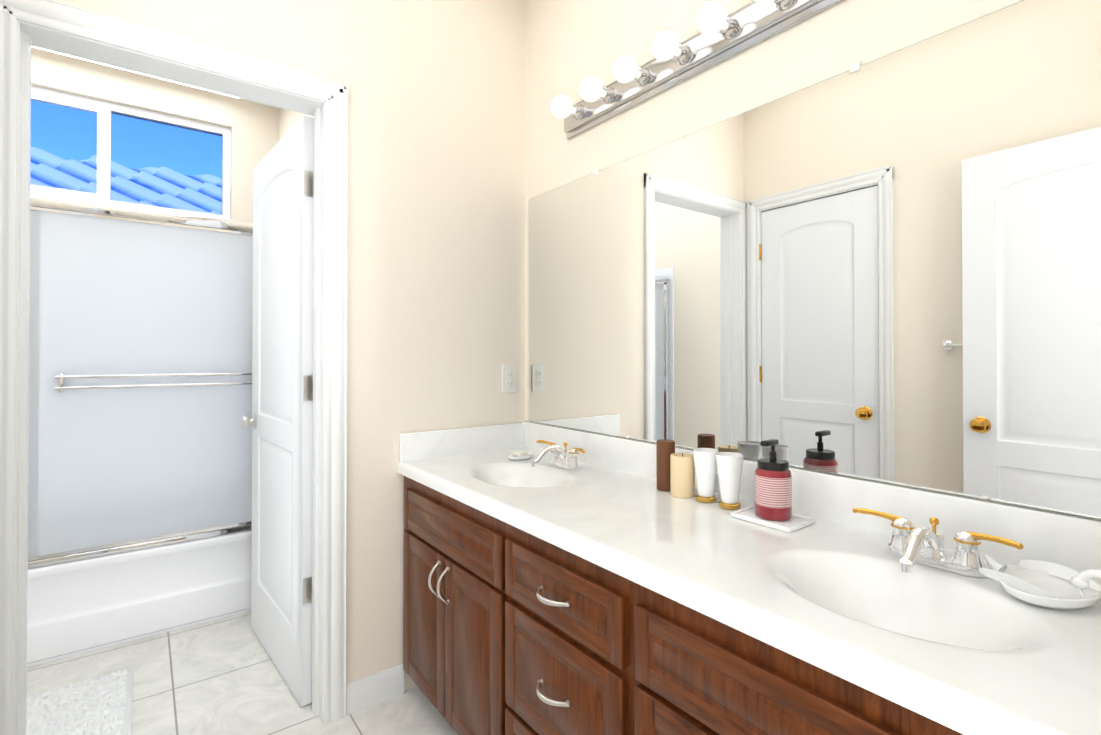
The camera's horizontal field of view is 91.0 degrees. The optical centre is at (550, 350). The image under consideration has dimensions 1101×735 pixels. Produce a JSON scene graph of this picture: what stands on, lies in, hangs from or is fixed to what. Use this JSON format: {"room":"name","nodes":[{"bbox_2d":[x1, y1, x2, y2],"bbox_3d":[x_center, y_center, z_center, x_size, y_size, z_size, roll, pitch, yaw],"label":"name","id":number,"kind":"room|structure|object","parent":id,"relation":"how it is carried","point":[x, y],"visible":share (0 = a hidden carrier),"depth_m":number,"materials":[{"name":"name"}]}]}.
{"room":"bathroom","nodes":[
{"label":"bathroom","id":0,"kind":"room"},
{"bbox_2d":[31,46,279,108],"bbox_3d":[-1.180,-1.564,1.363,3.080,0.100,4.040,0,-1,-37],"label":"ceiling","id":1,"kind":"structure","parent":0,"point":[150,76],"depth_m":2.96,"materials":[{"name":"white paint"}]},
{"bbox_2d":[27,611,457,734],"bbox_3d":[-1.180,1.276,1.342,3.080,0.100,4.040,0,-1,-37],"label":"floor","id":2,"kind":"structure","parent":0,"point":[222,676],"depth_m":1.96,"materials":[{"name":"tile"}]},
{"bbox_2d":[26,669,132,734],"bbox_3d":[-1.775,1.214,1.654,0.785,0.027,0.475,0,-1,-37],"label":"bath mat","id":3,"kind":"object","parent":2,"relation":"on","point":[102,705],"visible":0.88,"depth_m":1.83,"materials":[{"name":"white fabric"}]},
{"bbox_2d":[27,530,251,666],"bbox_3d":[-2.054,1.046,2.571,1.516,0.378,0.783,0,-1,-37],"label":"bathtub","id":4,"kind":"object","parent":2,"relation":"on","point":[76,607],"visible":0.42,"depth_m":2.31,"materials":[{"name":"white ceramic"}]},
{"bbox_2d":[28,195,252,568],"bbox_3d":[-1.834,0.122,2.285,1.502,1.462,0.111,0,-1,-37],"label":"shower door","id":5,"kind":"structure","parent":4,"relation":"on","point":[140,364],"depth_m":2.32,"materials":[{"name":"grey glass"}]},
{"bbox_2d":[398,421,1100,734],"bbox_3d":[0.250,0.757,1.315,0.588,0.937,1.966,0,-1,-37],"label":"bathroom vanity","id":6,"kind":"object","parent":2,"relation":"on","point":[609,588],"visible":0.92,"depth_m":1.05,"materials":[{"name":"brown wood"}]},
{"bbox_2d":[506,452,533,459],"bbox_3d":[-0.112,0.390,1.995,0.112,0.015,0.078,0,-1,-37],"label":"soap dish","id":7,"kind":"object","parent":6,"relation":"on","point":[513,457],"visible":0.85,"depth_m":1.97,"materials":[{"name":"white ceramic"}]},
{"bbox_2d":[512,450,527,456],"bbox_3d":[-0.112,0.380,1.995,0.040,0.016,0.056,0,-1,-37],"label":"soap bar","id":8,"kind":"object","parent":7,"relation":"on","point":[519,453],"visible":1,"depth_m":1.98,"materials":[{"name":"white"}]},
{"bbox_2d":[531,440,584,469],"bbox_3d":[0.004,0.355,1.824,0.164,0.082,0.265,0,-1,-37],"label":"faucet","id":9,"kind":"object","parent":6,"relation":"on","point":[569,459],"visible":1,"depth_m":1.81,"materials":[{"name":"silver metal"}]},
{"bbox_2d":[656,439,674,490],"bbox_3d":[0.328,0.325,1.541,0.052,0.138,0.052,0,-1,-37],"label":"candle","id":10,"kind":"object","parent":6,"relation":"on","point":[665,449],"visible":0.85,"depth_m":1.52,"materials":[{"name":"brown wax"}]},
{"bbox_2d":[670,453,694,497],"bbox_3d":[0.360,0.337,1.475,0.064,0.114,0.064,0,-1,-37],"label":"pillar candle","id":11,"kind":"object","parent":6,"relation":"on","point":[682,476],"visible":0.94,"depth_m":1.45,"materials":[{"name":"beige wax"}]},
{"bbox_2d":[693,448,718,502],"bbox_3d":[0.408,0.327,1.422,0.067,0.133,0.067,0,-1,-37],"label":"tumbler","id":12,"kind":"object","parent":6,"relation":"on","point":[705,464],"visible":0.96,"depth_m":1.40,"materials":[{"name":"white ceramic"}]},
{"bbox_2d":[716,452,743,509],"bbox_3d":[0.450,0.327,1.359,0.067,0.133,0.067,0,-1,-37],"label":"tumbler","id":13,"kind":"object","parent":6,"relation":"on","point":[729,467],"visible":1,"depth_m":1.34,"materials":[{"name":"white ceramic"}]},
{"bbox_2d":[730,505,814,532],"bbox_3d":[0.513,0.387,1.254,0.110,0.011,0.148,0,-1,-37],"label":"soap tray","id":14,"kind":"object","parent":6,"relation":"on","point":[795,522],"visible":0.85,"depth_m":1.22,"materials":[{"name":"white ceramic"}]},
{"bbox_2d":[754,439,791,520],"bbox_3d":[0.518,0.296,1.259,0.081,0.178,0.081,0,-1,-37],"label":"soap dispenser","id":15,"kind":"object","parent":14,"relation":"on","point":[773,486],"visible":1,"depth_m":1.23,"materials":[{"name":"red"}]},
{"bbox_2d":[852,508,1022,577],"bbox_3d":[0.661,0.349,0.964,0.164,0.082,0.265,0,-1,-37],"label":"faucet","id":16,"kind":"object","parent":6,"relation":"on","point":[908,539],"visible":1,"depth_m":0.96,"materials":[{"name":"silver metal"}]},
{"bbox_2d":[978,554,1100,608],"bbox_3d":[0.786,0.355,0.850,0.156,0.068,0.185,0,-1,-37],"label":"dish","id":17,"kind":"object","parent":6,"relation":"on","point":[1046,584],"visible":1,"depth_m":0.85,"materials":[{"name":"white ceramic"}]},
{"bbox_2d":[31,0,1100,690],"bbox_3d":[-0.924,-0.143,1.545,2.438,2.740,4.040,0,-1,-37],"label":"wall","id":18,"kind":"structure","parent":0,"point":[463,150],"depth_m":1.96,"materials":[{"name":"beige paint"}]},
{"bbox_2d":[30,85,231,220],"bbox_3d":[-2.377,-1.046,2.882,1.172,0.563,0.097,0,-1,-37],"label":"window unit","id":19,"kind":"structure","parent":18,"relation":"in","point":[88,150],"depth_m":2.95,"materials":[{"name":"white plastic"}]},
{"bbox_2d":[0,0,348,734],"bbox_3d":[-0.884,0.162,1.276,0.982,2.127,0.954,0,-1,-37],"label":"door frame","id":20,"kind":"structure","parent":18,"relation":"attached to","point":[68,30],"depth_m":1.57,"materials":[{"name":"white wood"}]},
{"bbox_2d":[241,115,313,706],"bbox_3d":[-1.085,0.206,2.126,0.150,2.038,0.755,0,-1,-37],"label":"room door","id":21,"kind":"structure","parent":18,"relation":"in","point":[281,421],"depth_m":2.03,"materials":[{"name":"painted wood"},{"name":"brushed nickel"}]},
{"bbox_2d":[502,365,516,392],"bbox_3d":[-0.169,0.116,2.231,0.070,0.115,0.009,0,-1,-37],"label":"electrical outlet","id":22,"kind":"object","parent":18,"relation":"attached to","point":[509,378],"visible":1,"depth_m":2.23,"materials":[{"name":"white plastic"}]},
{"bbox_2d":[550,0,842,138],"bbox_3d":[0.400,-0.863,1.489,0.154,0.116,1.309,0,-1,-37],"label":"sconce","id":23,"kind":"object","parent":18,"relation":"attached to","point":[720,36],"visible":1,"depth_m":1.55,"materials":[{"name":"white glass"}]},
{"bbox_2d":[529,0,1100,518],"bbox_3d":[0.491,-0.181,1.484,0.009,0.936,1.931,0,-1,-37],"label":"mirror","id":24,"kind":"object","parent":18,"relation":"attached to","point":[885,268],"visible":1,"depth_m":1.19,"materials":[{"name":"silver mirror"}]}
]}

